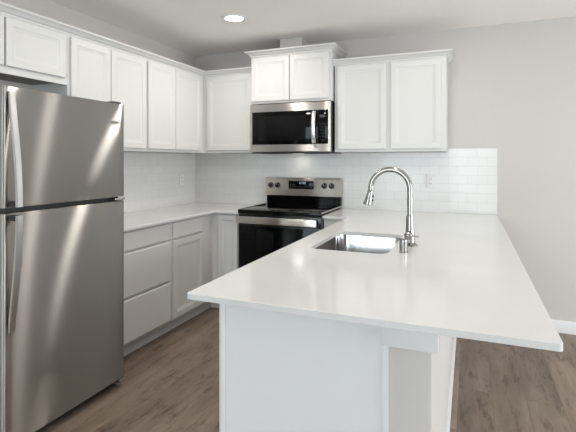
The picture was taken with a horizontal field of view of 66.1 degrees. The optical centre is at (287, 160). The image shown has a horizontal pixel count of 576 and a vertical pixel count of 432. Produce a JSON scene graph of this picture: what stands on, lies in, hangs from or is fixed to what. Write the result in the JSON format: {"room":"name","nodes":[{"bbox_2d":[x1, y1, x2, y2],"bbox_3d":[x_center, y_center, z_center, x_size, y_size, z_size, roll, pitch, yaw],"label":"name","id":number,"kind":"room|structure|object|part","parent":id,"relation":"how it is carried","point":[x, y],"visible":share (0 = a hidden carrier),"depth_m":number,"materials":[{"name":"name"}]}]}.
{"room":"kitchen","nodes":[
{"label":"kitchen","id":0,"kind":"room"},
{"bbox_2d":[0,0,194,153],"bbox_3d":[-2.529,0.117,1.263,0.120,2.495,7.720,0,0,22],"label":"wall","id":1,"kind":"structure","parent":0,"point":[45,8],"depth_m":3.52,"materials":[{"name":"grey paint"}]},
{"bbox_2d":[0,14,66,87],"bbox_3d":[-1.759,-0.665,2.547,0.328,0.340,0.910,0,0,22],"label":"upper cabinet","id":2,"kind":"object","parent":1,"relation":"attached to","point":[35,55],"visible":1,"depth_m":2.68,"materials":[{"name":"white wood"}]},
{"bbox_3d":[-1.692,-0.677,2.301,0.019,0.277,0.436,0,0,22],"label":"door","id":3,"kind":"part","parent":2,"relation":"part of","materials":[{"name":"white wood"}]},
{"bbox_3d":[-1.777,-0.514,2.554,0.287,0.005,0.880,0,0,22],"label":"panel","id":4,"kind":"part","parent":2,"relation":"part of","materials":[{"name":"grey wood"}]},
{"bbox_2d":[34,34,145,151],"bbox_3d":[-1.442,-0.454,3.321,0.328,0.762,0.761,0,0,22],"label":"upper cabinet","id":5,"kind":"object","parent":1,"relation":"attached to","point":[95,71],"visible":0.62,"depth_m":3.24,"materials":[{"name":"white wood"}]},
{"bbox_3d":[-1.371,-0.456,3.085,0.019,0.718,0.346,0,0,22],"label":"door","id":6,"kind":"part","parent":5,"relation":"part of","materials":[{"name":"white wood"}]},
{"bbox_3d":[-1.231,-0.456,3.427,0.019,0.718,0.378,0,0,22],"label":"door","id":7,"kind":"part","parent":5,"relation":"part of","materials":[{"name":"white wood"}]},
{"bbox_2d":[120,152,194,212],"bbox_3d":[-1.371,0.199,3.917,0.008,0.542,1.929,0,0,22],"label":"tile backsplash","id":8,"kind":"structure","parent":1,"relation":"attached to","point":[151,180],"depth_m":4.20,"materials":[{"name":"white tile"}]},
{"bbox_2d":[179,174,183,185],"bbox_3d":[-1.096,0.200,4.564,0.008,0.117,0.072,0,0,22],"label":"wall outlet","id":9,"kind":"object","parent":8,"relation":"attached to","point":[181,176],"visible":1,"depth_m":4.55,"materials":[{"name":"white plastic"}]},
{"bbox_2d":[140,59,216,153],"bbox_3d":[-1.077,-0.454,4.211,0.328,0.762,1.160,0,0,22],"label":"upper cabinet","id":10,"kind":"object","parent":1,"relation":"attached to","point":[174,97],"visible":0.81,"depth_m":3.92,"materials":[{"name":"white wood"}]},
{"bbox_2d":[0,2,250,76],"bbox_3d":[-1.059,-0.854,3.132,0.562,0.050,2.524,0,0,22],"label":"crown molding","id":11,"kind":"structure","parent":10,"relation":"attached to","point":[6,9],"depth_m":3.17,"materials":[{"name":"white wood"}]},
{"bbox_3d":[-1.080,-0.456,3.794,0.019,0.718,0.360,0,0,22],"label":"door","id":12,"kind":"part","parent":10,"relation":"part of","materials":[{"name":"white wood"}]},
{"bbox_3d":[-0.933,-0.456,4.154,0.019,0.718,0.404,0,0,22],"label":"door","id":13,"kind":"part","parent":10,"relation":"part of","materials":[{"name":"white wood"}]},
{"bbox_2d":[35,307,575,431],"bbox_3d":[0.417,1.415,0.120,6.440,0.100,7.840,0,0,22],"label":"floor","id":14,"kind":"structure","parent":0,"point":[171,382],"depth_m":2.61,"materials":[{"name":"brown wood"}]},
{"bbox_2d":[0,85,124,431],"bbox_3d":[-1.468,0.506,2.481,0.840,1.718,0.763,0,0,22],"label":"refrigerator","id":15,"kind":"object","parent":14,"relation":"on","point":[62,156],"visible":1,"depth_m":2.25,"materials":[{"name":"grey metal"}]},
{"bbox_3d":[-1.240,0.518,2.014,0.064,0.537,0.031,0,0,22],"label":"handle","id":16,"kind":"part","parent":15,"relation":"part of","materials":[{"name":"silver metal"}]},
{"bbox_3d":[-1.240,-0.052,2.014,0.064,0.527,0.031,0,0,22],"label":"handle","id":17,"kind":"part","parent":15,"relation":"part of","materials":[{"name":"silver metal"}]},
{"bbox_3d":[-1.167,0.778,2.357,0.067,1.069,0.763,0,0,22],"label":"door","id":18,"kind":"part","parent":15,"relation":"part of","materials":[{"name":"metal"}]},
{"bbox_3d":[-1.167,-0.061,2.357,0.067,0.557,0.763,0,0,22],"label":"freezer door","id":19,"kind":"part","parent":15,"relation":"part of","materials":[{"name":"metal"}]},
{"bbox_2d":[124,222,169,355],"bbox_3d":[-1.319,0.918,3.237,0.618,0.893,0.710,0,0,22],"label":"base cabinet","id":20,"kind":"object","parent":14,"relation":"on","point":[146,249],"visible":0.33,"depth_m":3.17,"materials":[{"name":"white wood"}]},
{"bbox_3d":[-1.043,1.094,3.120,0.019,0.294,0.674,0,0,22],"label":"drawer","id":21,"kind":"part","parent":20,"relation":"part of","materials":[{"name":"white wood"}]},
{"bbox_3d":[-1.043,0.780,3.120,0.019,0.301,0.674,0,0,22],"label":"drawer","id":22,"kind":"part","parent":20,"relation":"part of","materials":[{"name":"white wood"}]},
{"bbox_3d":[-1.043,0.553,3.120,0.019,0.128,0.674,0,0,22],"label":"drawer","id":23,"kind":"part","parent":20,"relation":"part of","materials":[{"name":"white wood"}]},
{"bbox_2d":[164,213,211,332],"bbox_3d":[-1.071,0.918,3.842,0.618,0.893,0.596,0,0,22],"label":"base cabinet","id":24,"kind":"object","parent":14,"relation":"on","point":[190,238],"visible":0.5,"depth_m":3.66,"materials":[{"name":"white wood"}]},
{"bbox_3d":[-0.823,0.553,3.658,0.019,0.128,0.413,0,0,22],"label":"drawer","id":25,"kind":"part","parent":24,"relation":"part of","materials":[{"name":"white wood"}]},
{"bbox_3d":[-0.823,0.936,3.658,0.019,0.609,0.413,0,0,22],"label":"door","id":26,"kind":"part","parent":24,"relation":"part of","materials":[{"name":"white wood"}]},
{"bbox_2d":[206,213,237,309],"bbox_3d":[-0.718,0.918,4.356,0.883,0.893,0.620,0,0,22],"label":"base cabinet","id":27,"kind":"object","parent":14,"relation":"on","point":[224,225],"visible":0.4,"depth_m":3.97,"materials":[{"name":"white wood"}]},
{"bbox_2d":[124,202,255,230],"bbox_3d":[-0.964,0.461,3.745,0.874,0.020,1.920,0,0,22],"label":"countertop","id":28,"kind":"structure","parent":27,"relation":"on","point":[154,216],"depth_m":3.83,"materials":[{"name":"white stone"}]},
{"bbox_3d":[-0.537,0.865,3.958,0.194,0.752,0.019,0,0,22],"label":"door","id":29,"kind":"part","parent":27,"relation":"part of","materials":[{"name":"white wood"}]},
{"bbox_2d":[236,177,342,268],"bbox_3d":[0.026,0.767,3.986,0.770,1.196,0.682,0,0,22],"label":"range","id":30,"kind":"object","parent":14,"relation":"on","point":[294,209],"visible":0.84,"depth_m":3.84,"materials":[{"name":"metal"}]},
{"bbox_3d":[-0.109,0.510,3.685,0.732,0.058,0.022,0,0,22],"label":"handle","id":31,"kind":"part","parent":30,"relation":"part of","materials":[{"name":"metal"}]},
{"bbox_3d":[-0.076,0.851,3.736,0.758,0.598,0.038,0,0,22],"label":"oven door","id":32,"kind":"part","parent":30,"relation":"part of","materials":[{"name":"black glass"}]},
{"bbox_3d":[-0.075,0.508,3.739,0.754,0.084,0.033,0,0,22],"label":"vent trim","id":33,"kind":"part","parent":30,"relation":"part of","materials":[{"name":"silver metal"}]},
{"bbox_2d":[238,203,340,216],"bbox_3d":[0.026,0.442,3.985,0.765,0.035,0.592,0,0,22],"label":"cooktop","id":34,"kind":"object","parent":30,"relation":"in","point":[266,209],"depth_m":3.84,"materials":[{"name":"glass"}]},
{"bbox_3d":[0.144,0.255,4.273,0.770,0.172,0.062,0,0,22],"label":"control panel","id":35,"kind":"part","parent":30,"relation":"part of","materials":[{"name":"metal"}]},
{"bbox_2d":[219,304,382,431],"bbox_3d":[0.516,0.918,2.753,0.620,0.893,2.632,0,0,22],"label":"base cabinet","id":36,"kind":"object","parent":14,"relation":"on","point":[279,371],"visible":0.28,"depth_m":1.53,"materials":[{"name":"white wood"}]},
{"bbox_3d":[-0.150,0.865,1.919,0.019,0.752,0.540,0,0,22],"label":"door","id":37,"kind":"part","parent":36,"relation":"part of","materials":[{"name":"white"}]},
{"bbox_2d":[187,208,562,351],"bbox_3d":[0.598,0.461,2.629,1.318,0.020,2.800,0,0,22],"label":"countertop","id":38,"kind":"structure","parent":36,"relation":"on","point":[465,277],"depth_m":1.62,"materials":[{"name":"white stone"}]},
{"bbox_2d":[315,234,399,253],"bbox_3d":[0.403,0.574,2.474,0.458,0.206,0.663,0,0,22],"label":"sink","id":39,"kind":"object","parent":38,"relation":"in","point":[345,242],"visible":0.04,"depth_m":2.75,"materials":[{"name":"silver metal"}]},
{"bbox_2d":[363,167,418,246],"bbox_3d":[0.551,0.243,2.372,0.302,0.417,0.100,0,0,22],"label":"faucet","id":40,"kind":"object","parent":38,"relation":"on","point":[409,234],"visible":0.91,"depth_m":2.34,"materials":[{"name":"grey metal"}]},
{"bbox_3d":[0.550,0.168,2.384,0.237,0.267,0.029,0,0,22],"label":"spout","id":41,"kind":"part","parent":40,"relation":"part of","materials":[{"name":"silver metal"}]},
{"bbox_3d":[0.629,0.392,2.313,0.043,0.043,0.050,0,0,22],"label":"handle","id":42,"kind":"part","parent":40,"relation":"part of","materials":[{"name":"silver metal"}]},
{"bbox_2d":[399,238,407,252],"bbox_3d":[0.566,0.417,2.167,0.045,0.068,0.045,0,0,22],"label":"air gap cap","id":43,"kind":"object","parent":38,"relation":"on","point":[403,242],"visible":1,"depth_m":2.15,"materials":[{"name":"grey metal"}]},
{"bbox_2d":[324,219,342,227],"bbox_3d":[0.519,0.918,3.853,0.241,0.893,0.595,0,0,22],"label":"base cabinet","id":44,"kind":"object","parent":14,"relation":"on","point":[327,222],"visible":0.02,"depth_m":3.60,"materials":[{"name":"white wood"}]},
{"bbox_2d":[48,0,575,55],"bbox_3d":[0.417,-1.180,0.120,6.440,0.100,7.840,0,0,22],"label":"ceiling","id":45,"kind":"structure","parent":0,"point":[192,27],"depth_m":3.45,"materials":[{"name":"white paint"}]},
{"bbox_2d":[222,14,246,22],"bbox_3d":[-0.426,-1.125,3.508,0.196,0.010,0.196,0,0,22],"label":"recessed light","id":46,"kind":"object","parent":45,"relation":"in","point":[235,18],"visible":1,"depth_m":3.50,"materials":[{"name":"white plastic"}]},
{"bbox_2d":[195,16,575,321],"bbox_3d":[1.881,0.117,3.691,6.440,2.495,0.120,0,0,22],"label":"wall","id":47,"kind":"structure","parent":0,"point":[512,86],"depth_m":3.60,"materials":[{"name":"grey paint"}]},
{"bbox_2d":[204,73,252,152],"bbox_3d":[-0.525,-0.454,4.434,0.562,0.762,0.329,0,0,22],"label":"upper cabinet","id":48,"kind":"object","parent":47,"relation":"attached to","point":[227,98],"visible":0.71,"depth_m":4.29,"materials":[{"name":"white wood"}]},
{"bbox_2d":[245,42,346,104],"bbox_3d":[0.078,-0.765,4.138,0.869,0.484,0.420,0,0,22],"label":"upper cabinet","id":49,"kind":"object","parent":47,"relation":"attached to","point":[297,74],"visible":0.88,"depth_m":3.96,"materials":[{"name":"white wood"}]},
{"bbox_3d":[-0.162,-0.743,4.048,0.376,0.400,0.019,0,0,22],"label":"door","id":50,"kind":"part","parent":49,"relation":"part of","materials":[{"name":"white wood"}]},
{"bbox_2d":[280,37,310,47],"bbox_3d":[0.076,-1.047,4.221,0.218,0.164,0.267,0,0,22],"label":"duct cover","id":51,"kind":"object","parent":49,"relation":"on","point":[291,42],"visible":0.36,"depth_m":4.10,"materials":[{"name":"grey paint"}]},
{"bbox_2d":[250,101,341,153],"bbox_3d":[0.071,-0.287,4.121,0.776,0.453,0.439,0,0,22],"label":"microwave","id":52,"kind":"object","parent":49,"relation":"attached to","point":[305,127],"visible":0.96,"depth_m":3.95,"materials":[{"name":"silver metal"}]},
{"bbox_3d":[-0.041,-0.294,3.996,0.664,0.434,0.029,0,0,22],"label":"door","id":53,"kind":"part","parent":52,"relation":"part of","materials":[{"name":"glass"}]},
{"bbox_3d":[0.222,-0.289,3.845,0.036,0.283,0.042,0,0,22],"label":"handle","id":54,"kind":"part","parent":52,"relation":"part of","materials":[{"name":"silver metal"}]},
{"bbox_3d":[0.319,-0.294,3.848,0.110,0.434,0.029,0,0,22],"label":"control panel","id":55,"kind":"part","parent":52,"relation":"part of","materials":[{"name":"metal"}]},
{"bbox_3d":[0.078,-0.982,4.138,0.869,0.050,0.420,0,0,22],"label":"crown moulding","id":56,"kind":"part","parent":49,"relation":"part of","materials":[{"name":"white wood"}]},
{"bbox_3d":[0.186,-0.743,3.905,0.363,0.400,0.019,0,0,22],"label":"door","id":57,"kind":"part","parent":49,"relation":"part of","materials":[{"name":"white wood"}]},
{"bbox_2d":[195,148,496,213],"bbox_3d":[0.369,0.185,4.241,2.964,0.570,0.008,0,0,22],"label":"tile backsplash","id":58,"kind":"structure","parent":47,"relation":"attached to","point":[465,179],"depth_m":4.06,"materials":[{"name":"white tile"}]},
{"bbox_2d":[426,175,434,187],"bbox_3d":[1.248,0.185,3.872,0.072,0.117,0.008,0,0,22],"label":"wall outlet","id":59,"kind":"object","parent":58,"relation":"attached to","point":[430,179],"visible":1,"depth_m":3.87,"materials":[{"name":"white plastic"}]},
{"bbox_2d":[332,49,453,152],"bbox_3d":[0.905,-0.476,3.833,0.982,0.806,0.356,0,0,22],"label":"upper cabinet","id":60,"kind":"object","parent":47,"relation":"attached to","point":[398,102],"visible":1,"depth_m":3.69,"materials":[{"name":"white wood"}]},
{"bbox_3d":[0.628,-0.456,3.794,0.423,0.718,0.019,0,0,22],"label":"door","id":61,"kind":"part","parent":60,"relation":"part of","materials":[{"name":"white wood"}]},
{"bbox_3d":[0.905,-0.854,3.833,0.982,0.050,0.356,0,0,22],"label":"crown moulding","id":62,"kind":"part","parent":60,"relation":"part of","materials":[{"name":"white wood"}]},
{"bbox_3d":[1.045,-0.456,3.623,0.401,0.718,0.019,0,0,22],"label":"door","id":63,"kind":"part","parent":60,"relation":"part of","materials":[{"name":"white wood"}]},
{"bbox_2d":[551,319,575,334],"bbox_3d":[3.090,1.317,3.123,3.532,0.095,0.013,0,0,22],"label":"baseboard","id":64,"kind":"structure","parent":47,"relation":"attached to","point":[567,327],"depth_m":3.49,"materials":[{"name":"white wood"}]},
{"bbox_2d":[389,335,453,431],"bbox_3d":[0.884,0.918,2.609,0.132,0.893,2.640,0,0,22],"label":"wall","id":65,"kind":"structure","parent":0,"point":[419,381],"depth_m":1.40,"materials":[{"name":"grey paint"}]},
{"bbox_2d":[383,345,388,431],"bbox_3d":[0.319,0.976,1.428,0.018,0.778,0.034,0,0,22],"label":"trim","id":66,"kind":"structure","parent":65,"relation":"attached to","point":[385,348],"depth_m":1.41,"materials":[{"name":"white wood"}]},
{"bbox_2d":[382,327,438,353],"bbox_3d":[0.379,0.529,1.378,0.169,0.114,0.019,0,0,22],"label":"trim","id":67,"kind":"structure","parent":65,"relation":"attached to","point":[392,337],"depth_m":1.37,"materials":[{"name":"white wood"}]},
{"bbox_2d":[445,337,456,431],"bbox_3d":[0.888,1.317,2.600,0.146,0.095,2.653,0,0,22],"label":"baseboard","id":68,"kind":"structure","parent":65,"relation":"attached to","point":[448,419],"depth_m":2.48,"materials":[{"name":"white wood"}]}
]}

